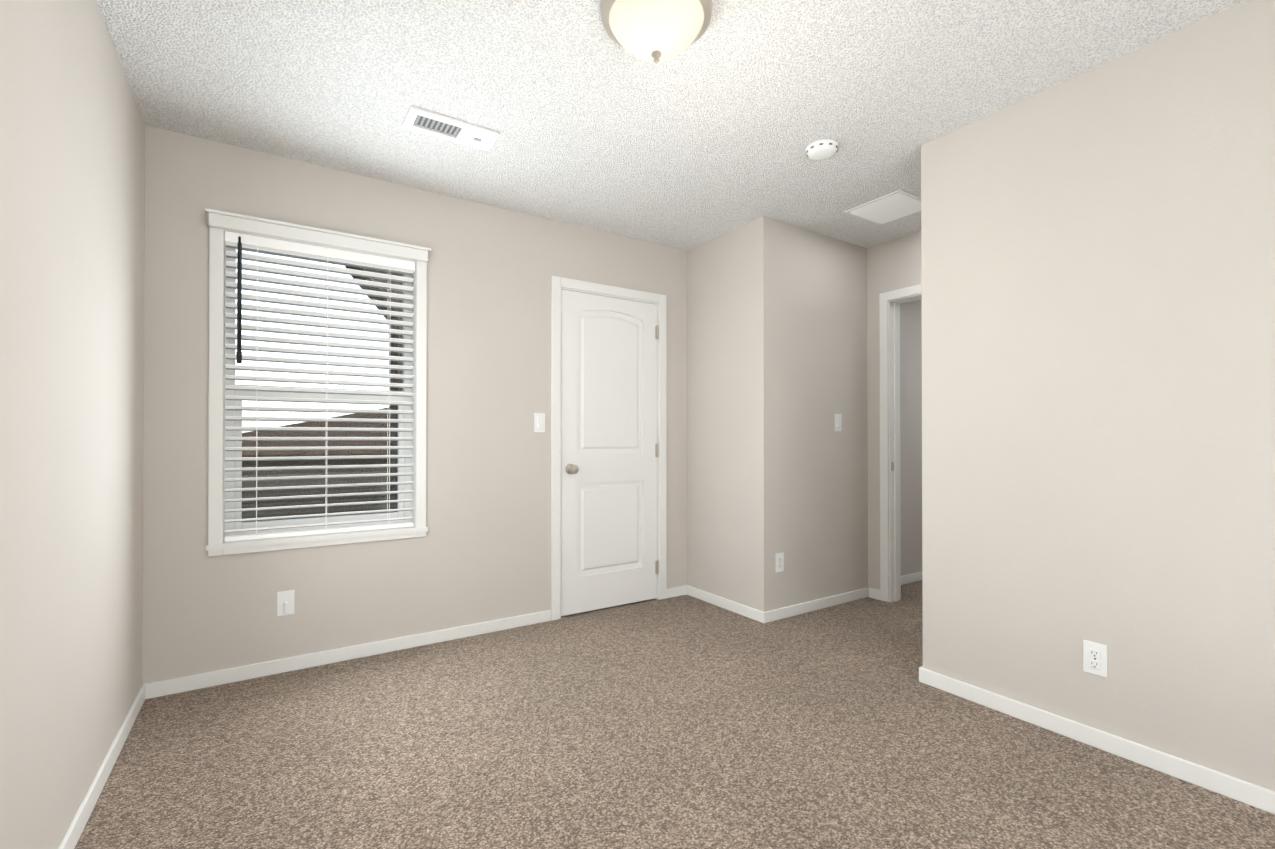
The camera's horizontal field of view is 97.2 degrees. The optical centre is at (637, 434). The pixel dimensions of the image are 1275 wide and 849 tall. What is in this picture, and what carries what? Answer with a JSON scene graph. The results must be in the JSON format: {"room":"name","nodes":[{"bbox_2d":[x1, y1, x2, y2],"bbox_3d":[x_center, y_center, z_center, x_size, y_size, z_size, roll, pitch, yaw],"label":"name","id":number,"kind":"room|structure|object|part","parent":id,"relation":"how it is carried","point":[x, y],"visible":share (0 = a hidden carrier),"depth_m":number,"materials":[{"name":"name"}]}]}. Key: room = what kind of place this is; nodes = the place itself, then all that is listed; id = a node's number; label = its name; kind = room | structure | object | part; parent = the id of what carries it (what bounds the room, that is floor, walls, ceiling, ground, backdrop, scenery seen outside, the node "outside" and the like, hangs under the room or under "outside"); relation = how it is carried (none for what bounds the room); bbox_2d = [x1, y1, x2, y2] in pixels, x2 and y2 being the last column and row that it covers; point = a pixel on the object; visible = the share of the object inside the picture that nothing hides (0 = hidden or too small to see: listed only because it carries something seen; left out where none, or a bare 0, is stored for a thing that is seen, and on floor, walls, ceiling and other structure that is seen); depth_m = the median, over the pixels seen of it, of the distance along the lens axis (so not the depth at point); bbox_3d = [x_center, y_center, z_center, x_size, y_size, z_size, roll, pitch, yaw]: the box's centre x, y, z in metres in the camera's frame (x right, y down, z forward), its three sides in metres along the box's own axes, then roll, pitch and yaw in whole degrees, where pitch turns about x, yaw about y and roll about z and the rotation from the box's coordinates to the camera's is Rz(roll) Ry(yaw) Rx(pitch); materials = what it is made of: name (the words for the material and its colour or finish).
{"room":"empty bedroom","nodes":[
{"label":"empty bedroom","id":0,"kind":"room"},
{"bbox_2d":[0,0,144,848],"bbox_3d":[-0.909,-0.111,0.463,0.120,2.440,4.883,0,0,-33],"label":"wall","id":1,"kind":"structure","parent":0,"point":[72,195],"depth_m":1.48,"materials":[{"name":"paint"}]},
{"bbox_2d":[58,685,144,848],"bbox_3d":[-0.833,1.076,0.462,0.013,0.066,4.570,0,0,-33],"label":"baseboard","id":2,"kind":"structure","parent":1,"relation":"attached to","point":[73,833],"depth_m":1.75,"materials":[{"name":"white wood"}]},
{"bbox_2d":[142,125,686,683],"bbox_3d":[-0.446,-0.092,3.578,4.070,2.440,0.180,0,0,-33],"label":"wall","id":3,"kind":"structure","parent":0,"point":[480,551],"depth_m":2.96,"materials":[{"name":"paint"}]},
{"bbox_2d":[277,590,294,615],"bbox_3d":[-1.662,0.797,2.656,0.070,0.115,0.020,0,0,-33],"label":"outlet","id":4,"kind":"object","parent":3,"relation":"attached to","point":[285,602],"visible":1,"depth_m":2.66,"materials":[{"name":"white plastic"}]},
{"bbox_2d":[206,227,427,556],"bbox_3d":[-1.561,-0.216,2.817,0.942,1.520,0.183,0,0,-33],"label":"window","id":5,"kind":"structure","parent":3,"relation":"in","point":[217,545],"depth_m":2.74,"materials":[{"name":"white"}]},
{"bbox_2d":[205,208,430,541],"bbox_3d":[-1.530,-0.253,2.771,0.958,1.480,0.129,0,0,-33],"label":"window blind","id":6,"kind":"object","parent":5,"relation":"attached to","point":[259,226],"visible":0.98,"depth_m":2.76,"materials":[{"name":"white plastic"}]},
{"bbox_3d":[-1.549,0.478,2.794,0.814,0.018,0.056,0,0,-33],"label":"rail","id":7,"kind":"part","parent":6,"relation":"part of","materials":[{"name":"white plastic"}]},
{"bbox_3d":[-1.546,-0.901,2.799,0.818,0.044,0.058,0,0,-33],"label":"head rail","id":8,"kind":"part","parent":6,"relation":"part of","materials":[{"name":"white plastic"}]},
{"bbox_3d":[-1.595,-0.216,2.869,0.834,1.424,0.059,0,0,-33],"label":"vinyl window frame","id":9,"kind":"part","parent":5,"relation":"part of","materials":[{"name":"white plastic"}]},
{"bbox_3d":[-1.594,-0.216,2.867,0.750,1.340,0.004,0,0,-33],"label":"glass","id":10,"kind":"part","parent":5,"relation":"part of","materials":[{"name":"clear glass"}]},
{"bbox_2d":[142,585,686,698],"bbox_3d":[-0.870,1.093,3.178,2.930,0.066,0.013,0,0,-33],"label":"baseboard","id":11,"kind":"structure","parent":3,"relation":"attached to","point":[206,679],"depth_m":2.77,"materials":[{"name":"white wood"}]},
{"bbox_2d":[534,413,544,431],"bbox_3d":[-0.585,-0.073,3.371,0.070,0.115,0.014,0,0,-33],"label":"light switch","id":12,"kind":"object","parent":3,"relation":"attached to","point":[539,422],"visible":1,"depth_m":3.37,"materials":[{"name":"white plastic"}]},
{"bbox_2d":[551,276,666,620],"bbox_3d":[-0.182,0.082,3.676,0.862,2.095,0.085,0,0,-33],"label":"door frame","id":13,"kind":"structure","parent":3,"relation":"attached to","point":[557,283],"depth_m":3.54,"materials":[{"name":"white wood"}]},
{"bbox_2d":[561,289,657,615],"bbox_3d":[-0.153,0.111,3.643,0.734,2.012,0.107,0,0,-33],"label":"door","id":14,"kind":"structure","parent":3,"relation":"in","point":[608,457],"depth_m":3.64,"materials":[{"name":"white wood"}]},
{"bbox_3d":[-0.398,0.213,3.462,0.066,0.066,0.074,0,0,-33],"label":"door knob","id":15,"kind":"part","parent":14,"relation":"part of","materials":[{"name":"silver metal"}]},
{"bbox_3d":[0.136,0.102,3.848,0.026,1.709,0.012,0,0,-33],"label":"door hinges","id":16,"kind":"part","parent":14,"relation":"part of","materials":[{"name":"silver metal"}]},
{"bbox_2d":[96,0,1244,250],"bbox_3d":[1.700,-1.361,2.074,6.600,0.080,5.063,0,0,-33],"label":"ceiling","id":17,"kind":"structure","parent":0,"point":[726,118],"depth_m":2.15,"materials":[{"name":"white paint"}]},
{"bbox_2d":[403,106,499,150],"bbox_3d":[-0.799,-1.310,2.418,0.370,0.021,0.164,0,0,-33],"label":"ceiling vent","id":18,"kind":"object","parent":17,"relation":"in","point":[439,125],"visible":0.98,"depth_m":2.41,"materials":[{"name":"white metal"}]},
{"bbox_2d":[600,0,712,62],"bbox_3d":[0.059,-1.241,1.749,0.348,0.165,0.348,0,0,-33],"label":"ceiling light","id":19,"kind":"object","parent":17,"relation":"attached to","point":[656,31],"visible":1,"depth_m":1.70,"materials":[{"name":"beige glass"}]},
{"bbox_2d":[805,138,838,160],"bbox_3d":[0.844,-1.298,2.570,0.146,0.041,0.146,0,0,-33],"label":"smoke detector","id":20,"kind":"object","parent":17,"relation":"attached to","point":[822,149],"visible":1,"depth_m":2.53,"materials":[{"name":"white plastic"}]},
{"bbox_2d":[806,143,837,156],"bbox_3d":[0.844,-1.298,2.570,0.137,0.008,0.135,0,0,-33],"label":"grille","id":21,"kind":"object","parent":20,"relation":"attached to","point":[812,149],"depth_m":2.54,"materials":[{"name":"grey plastic"}]},
{"bbox_2d":[844,189,920,224],"bbox_3d":[1.463,-1.310,3.255,0.360,0.018,0.360,0,0,-33],"label":"attic hatch","id":22,"kind":"object","parent":17,"relation":"in","point":[895,205],"visible":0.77,"depth_m":3.24,"materials":[{"name":"white"}]},
{"bbox_2d":[74,580,1274,848],"bbox_3d":[1.700,1.149,2.058,6.600,0.060,5.063,0,0,-33],"label":"floor","id":23,"kind":"structure","parent":0,"point":[684,722],"depth_m":1.95,"materials":[{"name":"carpet"}]},
{"bbox_2d":[777,221,867,608],"bbox_3d":[1.202,-0.091,3.737,0.900,2.440,0.120,0,0,-33],"label":"wall","id":24,"kind":"structure","parent":0,"point":[822,462],"depth_m":3.66,"materials":[{"name":"paint"}]},
{"bbox_2d":[775,553,783,572],"bbox_3d":[0.872,0.782,3.438,0.070,0.115,0.008,0,0,-33],"label":"outlet","id":25,"kind":"object","parent":24,"relation":"attached to","point":[779,557],"visible":1,"depth_m":3.44,"materials":[{"name":"white plastic"}]},
{"bbox_2d":[765,588,867,622],"bbox_3d":[1.183,1.096,3.637,1.007,0.066,0.013,0,0,-33],"label":"baseboard","id":26,"kind":"structure","parent":24,"relation":"attached to","point":[800,608],"depth_m":3.60,"materials":[{"name":"white wood"}]},
{"bbox_2d":[835,414,841,430],"bbox_3d":[1.343,-0.081,3.749,0.070,0.115,0.014,0,0,-33],"label":"switch plate","id":27,"kind":"object","parent":24,"relation":"attached to","point":[838,422],"visible":1,"depth_m":3.75,"materials":[{"name":"white plastic"}]},
{"bbox_2d":[867,231,920,596],"bbox_3d":[1.929,-0.092,3.557,0.120,2.440,1.218,0,0,-33],"label":"wall","id":28,"kind":"structure","parent":0,"point":[894,264],"depth_m":3.87,"materials":[{"name":"paint"}]},
{"bbox_2d":[869,588,879,599],"bbox_3d":[1.874,1.095,3.513,0.013,0.066,0.952,0,0,-33],"label":"baseboard","id":29,"kind":"structure","parent":28,"relation":"attached to","point":[874,593],"depth_m":3.87,"materials":[{"name":"white wood"}]},
{"bbox_2d":[879,284,921,601],"bbox_3d":[1.953,0.081,3.519,0.150,2.095,0.862,0,0,-33],"label":"door frame","id":30,"kind":"structure","parent":28,"relation":"attached to","point":[894,456],"depth_m":3.81,"materials":[{"name":"white wood"}]},
{"bbox_2d":[900,300,921,575],"bbox_3d":[2.537,-0.085,4.682,2.130,2.440,0.120,0,0,-33],"label":"wall","id":31,"kind":"structure","parent":0,"point":[911,421],"depth_m":4.33,"materials":[{"name":"paint"}]},
{"bbox_2d":[901,571,921,584],"bbox_3d":[2.574,1.102,4.619,2.130,0.066,0.013,0,0,-33],"label":"baseboard","id":32,"kind":"structure","parent":31,"relation":"attached to","point":[911,578],"depth_m":4.30,"materials":[{"name":"white wood"}]},
{"bbox_2d":[687,0,1274,790],"bbox_3d":[1.658,-0.101,2.110,0.120,2.440,4.583,0,0,-33],"label":"wall","id":33,"kind":"structure","parent":0,"point":[1097,264],"depth_m":2.03,"materials":[{"name":"paint"}]},
{"bbox_2d":[687,585,764,622],"bbox_3d":[0.557,1.096,3.662,0.013,0.066,0.741,0,0,-33],"label":"baseboard","id":34,"kind":"structure","parent":33,"relation":"attached to","point":[740,609],"depth_m":3.62,"materials":[{"name":"white wood"}]},
{"bbox_2d":[1083,640,1106,677],"bbox_3d":[1.641,0.803,2.015,0.008,0.115,0.070,0,0,-33],"label":"electrical outlet plate","id":35,"kind":"object","parent":33,"relation":"attached to","point":[1094,658],"visible":1,"depth_m":2.01,"materials":[{"name":"white plastic"}]},
{"bbox_2d":[919,667,1274,814],"bbox_3d":[2.067,1.081,1.358,0.013,0.066,2.864,0,0,-33],"label":"baseboard","id":36,"kind":"structure","parent":33,"relation":"attached to","point":[1248,793],"depth_m":1.96,"materials":[{"name":"white wood"}]},
{"label":"outside","id":37,"kind":"structure","parent":0,"visible":0},
{"bbox_3d":[-19.177,4.444,37.526,90.000,0.200,76.187,0,0,-33],"label":"ground","id":38,"kind":"structure","parent":37,"visible":0},
{"bbox_2d":[242,407,388,521],"bbox_3d":[-6.370,1.747,14.363,8.240,4.900,5.840,0,0,-33],"label":"fence","id":39,"kind":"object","parent":38,"relation":"on","point":[281,512],"depth_m":11.30,"materials":[{"name":"paint"}]},
{"bbox_3d":[-4.978,2.413,12.235,6.740,3.540,0.080,0,0,-33],"label":"garage trim","id":40,"kind":"part","parent":39,"relation":"part of","materials":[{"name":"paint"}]},
{"bbox_2d":[345,266,402,511],"bbox_3d":[-0.415,0.051,7.205,5.900,8.200,0.520,0,0,-33],"label":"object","id":41,"kind":"object","parent":38,"relation":"on","point":[394,469],"depth_m":5.69,"materials":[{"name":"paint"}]}
]}

